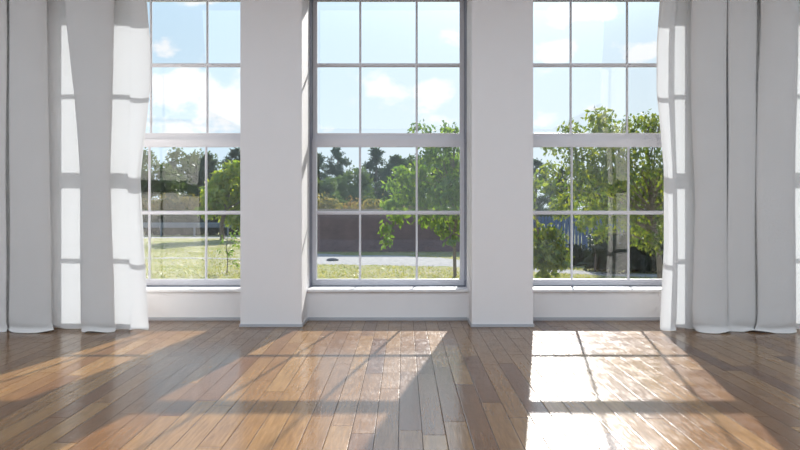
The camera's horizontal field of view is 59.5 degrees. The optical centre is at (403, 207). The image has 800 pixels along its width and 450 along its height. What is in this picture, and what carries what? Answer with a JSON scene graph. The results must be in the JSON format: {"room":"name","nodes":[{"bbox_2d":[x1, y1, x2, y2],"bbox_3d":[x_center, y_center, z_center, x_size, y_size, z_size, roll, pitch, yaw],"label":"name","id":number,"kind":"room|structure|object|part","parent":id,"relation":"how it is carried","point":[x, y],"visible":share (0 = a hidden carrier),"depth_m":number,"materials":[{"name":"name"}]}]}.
{"room":"empty living room","nodes":[
{"label":"empty living room","id":0,"kind":"room"},
{"bbox_2d":[0,321,799,449],"bbox_3d":[-0.174,1.325,-1.510,12.275,0.250,18.980,0,0,0],"label":"floor","id":1,"kind":"structure","parent":0,"point":[168,385],"depth_m":4.71,"materials":[{"name":"brown wood"}]},
{"bbox_2d":[239,0,308,326],"bbox_3d":[-1.341,-0.900,7.525,0.640,4.200,0.950,0,0,0],"label":"pillar","id":2,"kind":"structure","parent":1,"relation":"on","point":[274,34],"depth_m":7.06,"materials":[{"name":"white paint"}]},
{"bbox_3d":[-1.341,1.185,7.254,0.640,0.031,0.408,0,0,0],"label":"baseboard","id":3,"kind":"part","parent":2,"relation":"part of","materials":[{"name":"grey paint"}]},
{"bbox_2d":[467,0,533,326],"bbox_3d":[0.994,-0.900,7.525,0.640,4.200,0.950,0,0,0],"label":"pillar","id":4,"kind":"structure","parent":1,"relation":"on","point":[499,32],"depth_m":7.06,"materials":[{"name":"white paint"}]},
{"bbox_3d":[0.994,1.185,7.254,0.640,0.031,0.408,0,0,0],"label":"baseboard","id":5,"kind":"part","parent":4,"relation":"part of","materials":[{"name":"grey paint"}]},
{"bbox_2d":[147,292,660,317],"bbox_3d":[-0.174,-0.900,7.735,11.875,4.200,0.530,0,0,0],"label":"wall","id":6,"kind":"structure","parent":0,"point":[160,304],"depth_m":7.47,"materials":[{"name":"white paint"}]},
{"bbox_2d":[142,0,239,291],"bbox_3d":[-2.509,-0.754,7.684,1.717,3.292,0.483,0,0,0],"label":"window","id":7,"kind":"structure","parent":6,"relation":"in","point":[207,139],"depth_m":7.79,"materials":[{"name":"grey paint"}]},
{"bbox_3d":[-2.509,0.046,7.803,1.691,1.626,0.045,0,0,0],"label":"sash","id":8,"kind":"part","parent":7,"relation":"part of","materials":[{"name":"white paint"}]},
{"bbox_3d":[-2.509,-1.554,7.851,1.691,1.668,0.045,0,0,0],"label":"sash","id":9,"kind":"part","parent":7,"relation":"part of","materials":[{"name":"white paint"}]},
{"bbox_3d":[-2.509,0.878,7.542,1.713,0.028,0.199,0,0,0],"label":"sill","id":10,"kind":"part","parent":7,"relation":"part of","materials":[{"name":"white paint"}]},
{"bbox_3d":[-2.509,-0.754,7.782,1.717,3.292,0.285,0,0,0],"label":"frame","id":11,"kind":"part","parent":7,"relation":"part of","materials":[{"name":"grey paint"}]},
{"bbox_2d":[307,0,467,291],"bbox_3d":[-0.174,-0.754,7.684,1.717,3.292,0.483,0,0,0],"label":"window","id":12,"kind":"structure","parent":6,"relation":"in","point":[316,139],"depth_m":7.78,"materials":[{"name":"grey paint"}]},
{"bbox_3d":[-0.174,0.878,7.542,1.713,0.028,0.199,0,0,0],"label":"sill","id":13,"kind":"part","parent":12,"relation":"part of","materials":[{"name":"white paint"}]},
{"bbox_3d":[-0.174,0.046,7.803,1.691,1.626,0.045,0,0,0],"label":"sash","id":14,"kind":"part","parent":12,"relation":"part of","materials":[{"name":"white paint"}]},
{"bbox_3d":[-0.174,-1.554,7.851,1.691,1.668,0.045,0,0,0],"label":"sash","id":15,"kind":"part","parent":12,"relation":"part of","materials":[{"name":"white paint"}]},
{"bbox_2d":[148,317,659,320],"bbox_3d":[-0.174,1.182,7.465,11.033,0.036,0.011,0,0,0],"label":"baseboard","id":16,"kind":"structure","parent":6,"relation":"attached to","point":[149,318],"depth_m":7.46,"materials":[{"name":"grey paint"}]},
{"bbox_2d":[533,0,663,291],"bbox_3d":[2.161,-0.754,7.684,1.717,3.292,0.483,0,0,0],"label":"window","id":17,"kind":"structure","parent":6,"relation":"in","point":[570,139],"depth_m":7.79,"materials":[{"name":"grey paint"}]},
{"bbox_3d":[2.161,-1.554,7.851,1.691,1.668,0.045,0,0,0],"label":"sash","id":18,"kind":"part","parent":17,"relation":"part of","materials":[{"name":"white paint"}]},
{"bbox_3d":[2.161,0.878,7.542,1.713,0.028,0.199,0,0,0],"label":"sill","id":19,"kind":"part","parent":17,"relation":"part of","materials":[{"name":"white paint"}]},
{"bbox_3d":[2.161,-0.754,7.782,1.717,3.292,0.285,0,0,0],"label":"frame","id":20,"kind":"part","parent":17,"relation":"part of","materials":[{"name":"grey paint"}]},
{"bbox_3d":[2.161,0.046,7.803,1.691,1.626,0.045,0,0,0],"label":"sash","id":21,"kind":"part","parent":17,"relation":"part of","materials":[{"name":"white paint"}]},
{"bbox_3d":[-0.174,-3.100,-1.500,12.275,0.200,19.000,0,0,0],"label":"ceiling","id":22,"kind":"structure","parent":0,"visible":0},
{"bbox_2d":[0,0,149,332],"bbox_3d":[-3.838,-0.892,6.802,2.708,4.176,0.261,0,0,0],"label":"curtain","id":23,"kind":"object","parent":22,"relation":"hanging from","point":[75,74],"visible":1,"depth_m":6.78,"materials":[{"name":"fabric"}]},
{"bbox_2d":[656,0,799,333],"bbox_3d":[3.575,-0.892,6.800,2.191,4.176,0.267,0,0,0],"label":"curtain","id":24,"kind":"object","parent":22,"relation":"hanging from","point":[728,76],"visible":1,"depth_m":6.77,"materials":[{"name":"fabric"}]},
{"label":"outside","id":25,"kind":"structure","parent":0,"visible":0},
{"bbox_2d":[145,257,239,259],"bbox_3d":[-9.263,1.989,27.581,9.480,0.018,1.504,0,0,2],"label":"dirt path","id":26,"kind":"structure","parent":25,"point":[145,257],"depth_m":27.62,"materials":[{"name":"beige soil"}]},
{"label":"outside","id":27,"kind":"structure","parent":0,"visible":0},
{"bbox_2d":[144,237,239,237],"bbox_3d":[-18.100,1.989,47.202,23.800,0.018,2.470,0,0,0],"label":"road","id":28,"kind":"structure","parent":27,"point":[144,237],"depth_m":46.98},
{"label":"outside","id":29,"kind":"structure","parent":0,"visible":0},
{"bbox_2d":[317,254,656,277],"bbox_3d":[2.034,1.989,25.375,16.777,0.018,5.606,0,0,24],"label":"gravel road","id":30,"kind":"structure","parent":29,"point":[321,258],"depth_m":25.91,"materials":[{"name":"grey gravel"}]},
{"bbox_2d":[327,258,338,260],"bbox_3d":[-2.679,1.934,26.301,0.465,0.132,0.322,0,0,0],"label":"flat stone","id":31,"kind":"object","parent":30,"relation":"on","point":[328,259],"visible":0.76,"depth_m":26.18,"materials":[{"name":"grey stone"}]},
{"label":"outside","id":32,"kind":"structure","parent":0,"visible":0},
{"bbox_2d":[144,215,660,278],"bbox_3d":[0.000,2.150,134.150,300.000,0.300,251.700,0,0,0],"label":"ground","id":33,"kind":"structure","parent":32,"point":[216,240],"depth_m":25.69,"materials":[{"name":"green plant"}]},
{"bbox_2d":[141,147,188,215],"bbox_3d":[-21.675,-1.458,60.191,5.672,7.528,5.225,0,0,-5],"label":"tree","id":34,"kind":"object","parent":33,"relation":"on","point":[169,188],"visible":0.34,"depth_m":60.11,"materials":[{"name":"green plant"}]},
{"bbox_2d":[151,159,191,210],"bbox_3d":[-22.806,-1.401,67.981,5.283,6.808,4.229,0,0,-17],"label":"pine tree","id":35,"kind":"object","parent":33,"relation":"on","point":[173,164],"visible":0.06,"depth_m":67.81,"materials":[{"name":"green plant"}]},
{"bbox_2d":[142,193,211,232],"bbox_3d":[-19.700,0.518,54.947,9.520,3.946,2.381,0,0,0],"label":"hedge","id":36,"kind":"object","parent":33,"relation":"on","point":[189,204],"visible":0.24,"depth_m":54.81,"materials":[{"name":"green plant"}]},
{"bbox_2d":[142,209,238,235],"bbox_3d":[-17.295,1.198,51.302,14.508,2.471,2.002,0,0,0],"label":"wall","id":37,"kind":"structure","parent":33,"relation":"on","point":[161,218],"depth_m":51.10,"materials":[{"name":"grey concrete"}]},
{"bbox_2d":[143,223,237,235],"bbox_3d":[-17.200,1.510,49.240,20.600,0.980,0.200,0,0,0],"label":"guard rail","id":38,"kind":"object","parent":33,"relation":"on","point":[194,226],"visible":0.16,"depth_m":49.17,"materials":[{"name":"grey metal"}]},
{"bbox_3d":[-17.200,1.200,49.180,20.600,0.360,0.080,0,0,0],"label":"rail","id":39,"kind":"part","parent":38,"relation":"part of","materials":[{"name":"grey metal"}]},
{"bbox_2d":[165,147,220,208],"bbox_3d":[-23.366,-2.318,77.103,8.660,9.398,7.671,0,0,34],"label":"tree","id":40,"kind":"object","parent":33,"relation":"on","point":[189,163],"visible":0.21,"depth_m":76.47,"materials":[{"name":"green plant"}]},
{"bbox_2d":[185,152,219,216],"bbox_3d":[-17.121,-1.456,61.158,4.583,6.917,4.944,0,0,-27],"label":"pine tree","id":41,"kind":"object","parent":33,"relation":"on","point":[198,177],"visible":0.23,"depth_m":60.64,"materials":[{"name":"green plant"}]},
{"bbox_2d":[194,160,239,239],"bbox_3d":[-10.806,-0.596,44.229,4.682,5.207,3.454,0,0,-12],"label":"round tree","id":42,"kind":"object","parent":33,"relation":"on","point":[224,196],"visible":0.54,"depth_m":43.39,"materials":[{"name":"green plant"}]},
{"bbox_2d":[211,147,239,185],"bbox_3d":[-16.692,-2.061,69.892,5.624,8.128,5.642,0,0,26],"label":"pine tree","id":43,"kind":"object","parent":33,"relation":"on","point":[233,152],"visible":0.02,"depth_m":69.64,"materials":[{"name":"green plant"}]},
{"bbox_2d":[217,230,239,272],"bbox_3d":[-5.336,1.336,21.579,0.778,1.330,0.551,0,0,0],"label":"sapling","id":44,"kind":"object","parent":33,"relation":"on","point":[230,233],"visible":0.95,"depth_m":21.49,"materials":[{"name":"green plant"}]},
{"bbox_2d":[317,152,332,180],"bbox_3d":[-8.289,-1.828,68.955,5.896,7.662,4.665,0,0,2],"label":"pine tree","id":45,"kind":"object","parent":33,"relation":"on","point":[320,159],"visible":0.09,"depth_m":68.80,"materials":[{"name":"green plant"}]},
{"bbox_2d":[317,192,346,208],"bbox_3d":[-4.067,0.742,36.072,2.479,3.180,1.635,0,0,0],"label":"bush","id":46,"kind":"object","parent":33,"relation":"on","point":[327,204],"visible":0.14,"depth_m":35.96,"materials":[{"name":"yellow plant"}]},
{"bbox_2d":[317,176,349,208],"bbox_3d":[-5.064,-0.078,45.835,3.587,4.169,3.911,0,0,-14],"label":"tree","id":47,"kind":"object","parent":33,"relation":"on","point":[329,185],"visible":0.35,"depth_m":45.28,"materials":[{"name":"green plant"}]},
{"bbox_2d":[317,147,351,203],"bbox_3d":[-5.792,-1.704,59.959,5.033,7.414,5.417,0,0,-33],"label":"pine tree","id":48,"kind":"object","parent":33,"relation":"on","point":[336,169],"visible":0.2,"depth_m":59.68,"materials":[{"name":"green plant"}]},
{"bbox_2d":[340,195,368,208],"bbox_3d":[-2.956,0.815,38.755,2.277,3.113,1.620,0,0,0],"label":"bush","id":49,"kind":"object","parent":33,"relation":"on","point":[352,203],"visible":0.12,"depth_m":38.63,"materials":[{"name":"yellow plant"}]},
{"bbox_2d":[335,165,377,207],"bbox_3d":[-4.097,-0.557,52.877,4.325,5.567,3.907,0,0,10],"label":"tree","id":50,"kind":"object","parent":33,"relation":"on","point":[353,190],"visible":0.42,"depth_m":52.15,"materials":[{"name":"green plant"}]},
{"bbox_2d":[348,193,388,208],"bbox_3d":[-1.670,0.776,36.106,2.492,3.091,1.709,0,0,0],"label":"bush","id":51,"kind":"object","parent":33,"relation":"on","point":[371,205],"visible":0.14,"depth_m":35.90,"materials":[{"name":"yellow plant"}]},
{"bbox_2d":[361,147,400,208],"bbox_3d":[-2.578,-2.121,68.901,6.300,8.249,5.229,0,0,17],"label":"pine tree","id":52,"kind":"object","parent":33,"relation":"on","point":[376,154],"visible":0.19,"depth_m":68.78,"materials":[{"name":"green plant"}]},
{"bbox_2d":[317,209,459,251],"bbox_3d":[-0.150,1.025,32.175,10.000,1.950,0.450,0,0,0],"label":"brick wall","id":53,"kind":"structure","parent":33,"relation":"on","point":[335,233],"depth_m":32.00,"materials":[{"name":"brick"}]},
{"bbox_2d":[371,154,425,208],"bbox_3d":[-0.649,-1.327,59.868,4.955,6.659,4.836,0,0,-34],"label":"pine tree","id":54,"kind":"object","parent":33,"relation":"on","point":[394,160],"visible":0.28,"depth_m":59.68,"materials":[{"name":"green plant"}]},
{"bbox_2d":[381,154,424,202],"bbox_3d":[0.558,-2.118,78.726,6.962,8.259,7.371,0,0,8],"label":"tree","id":55,"kind":"object","parent":33,"relation":"on","point":[409,158],"visible":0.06,"depth_m":77.81,"materials":[{"name":"green plant"}]},
{"bbox_2d":[377,119,459,276],"bbox_3d":[1.063,-0.317,20.272,3.690,4.637,2.378,0,0,0],"label":"young tree","id":56,"kind":"object","parent":33,"relation":"on","point":[451,191],"visible":0.56,"depth_m":20.09,"materials":[{"name":"green plant"}]},
{"bbox_2d":[409,155,439,206],"bbox_3d":[3.112,-1.797,72.143,5.345,7.599,5.146,0,0,-7],"label":"pine tree","id":57,"kind":"object","parent":33,"relation":"on","point":[437,155],"visible":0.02,"depth_m":71.99,"materials":[{"name":"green plant"}]},
{"bbox_2d":[428,162,459,208],"bbox_3d":[4.590,-1.327,60.819,5.780,6.673,5.050,0,0,-33],"label":"tree","id":58,"kind":"object","parent":33,"relation":"on","point":[432,173],"visible":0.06,"depth_m":59.99,"materials":[{"name":"green plant"}]},
{"bbox_2d":[533,158,566,227],"bbox_3d":[11.263,-1.159,60.116,4.683,6.323,4.503,0,0,-41],"label":"pine tree","id":59,"kind":"object","parent":33,"relation":"on","point":[536,163],"visible":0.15,"depth_m":59.89,"materials":[{"name":"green plant"}]},
{"bbox_2d":[533,175,574,278],"bbox_3d":[2.828,0.629,15.182,1.813,2.749,1.240,0,0,32],"label":"leafy bush","id":60,"kind":"object","parent":33,"relation":"on","point":[542,240],"visible":0.62,"depth_m":14.92,"materials":[{"name":"green plant"}]},
{"bbox_2d":[544,168,576,226],"bbox_3d":[16.139,-1.135,71.851,3.854,6.275,4.536,0,0,-8],"label":"pine tree","id":61,"kind":"object","parent":33,"relation":"on","point":[563,172],"visible":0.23,"depth_m":71.85,"materials":[{"name":"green plant"}]},
{"bbox_2d":[534,243,592,265],"bbox_3d":[5.572,1.756,24.493,3.064,1.058,1.781,0,0,0],"label":"thicket","id":62,"kind":"object","parent":33,"relation":"on","point":[577,249],"visible":0.19,"depth_m":24.27,"materials":[{"name":"green plant"}]},
{"bbox_2d":[533,216,639,261],"bbox_3d":[6.636,1.149,26.084,4.410,1.703,0.192,0,0,0],"label":"picket fence","id":63,"kind":"object","parent":33,"relation":"on","point":[576,234],"visible":0.09,"depth_m":25.98,"materials":[{"name":"blue paint"}]},
{"bbox_2d":[567,164,618,230],"bbox_3d":[16.061,-0.891,59.858,4.748,6.294,5.223,0,0,24],"label":"tree","id":64,"kind":"object","parent":33,"relation":"on","point":[578,188],"visible":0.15,"depth_m":58.92,"materials":[{"name":"green plant"}]},
{"bbox_2d":[534,105,663,278],"bbox_3d":[6.194,-0.488,17.990,5.656,4.986,3.174,0,0,0],"label":"broad tree","id":65,"kind":"object","parent":33,"relation":"on","point":[606,158],"visible":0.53,"depth_m":17.64,"materials":[{"name":"green plant"}]},
{"bbox_2d":[578,225,663,273],"bbox_3d":[7.662,1.389,22.046,4.255,1.907,2.860,0,0,0],"label":"thicket","id":66,"kind":"object","parent":33,"relation":"on","point":[602,253],"visible":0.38,"depth_m":21.44,"materials":[{"name":"green plant"}]},
{"bbox_3d":[6.027,1.463,22.015,0.139,1.082,0.073,0,0,-38],"label":"stem","id":67,"kind":"part","parent":66,"relation":"part of","materials":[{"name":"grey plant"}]},
{"bbox_2d":[610,171,638,215],"bbox_3d":[21.578,-1.339,69.141,4.544,6.683,5.073,0,0,20],"label":"pine tree","id":68,"kind":"object","parent":33,"relation":"on","point":[624,171],"visible":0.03,"depth_m":68.55,"materials":[{"name":"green plant"}]},
{"bbox_2d":[632,164,663,228],"bbox_3d":[21.633,-0.891,59.860,4.686,6.294,5.148,0,0,23],"label":"tree","id":69,"kind":"object","parent":33,"relation":"on","point":[643,195],"visible":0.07,"depth_m":59.22,"materials":[{"name":"green plant"}]}
]}

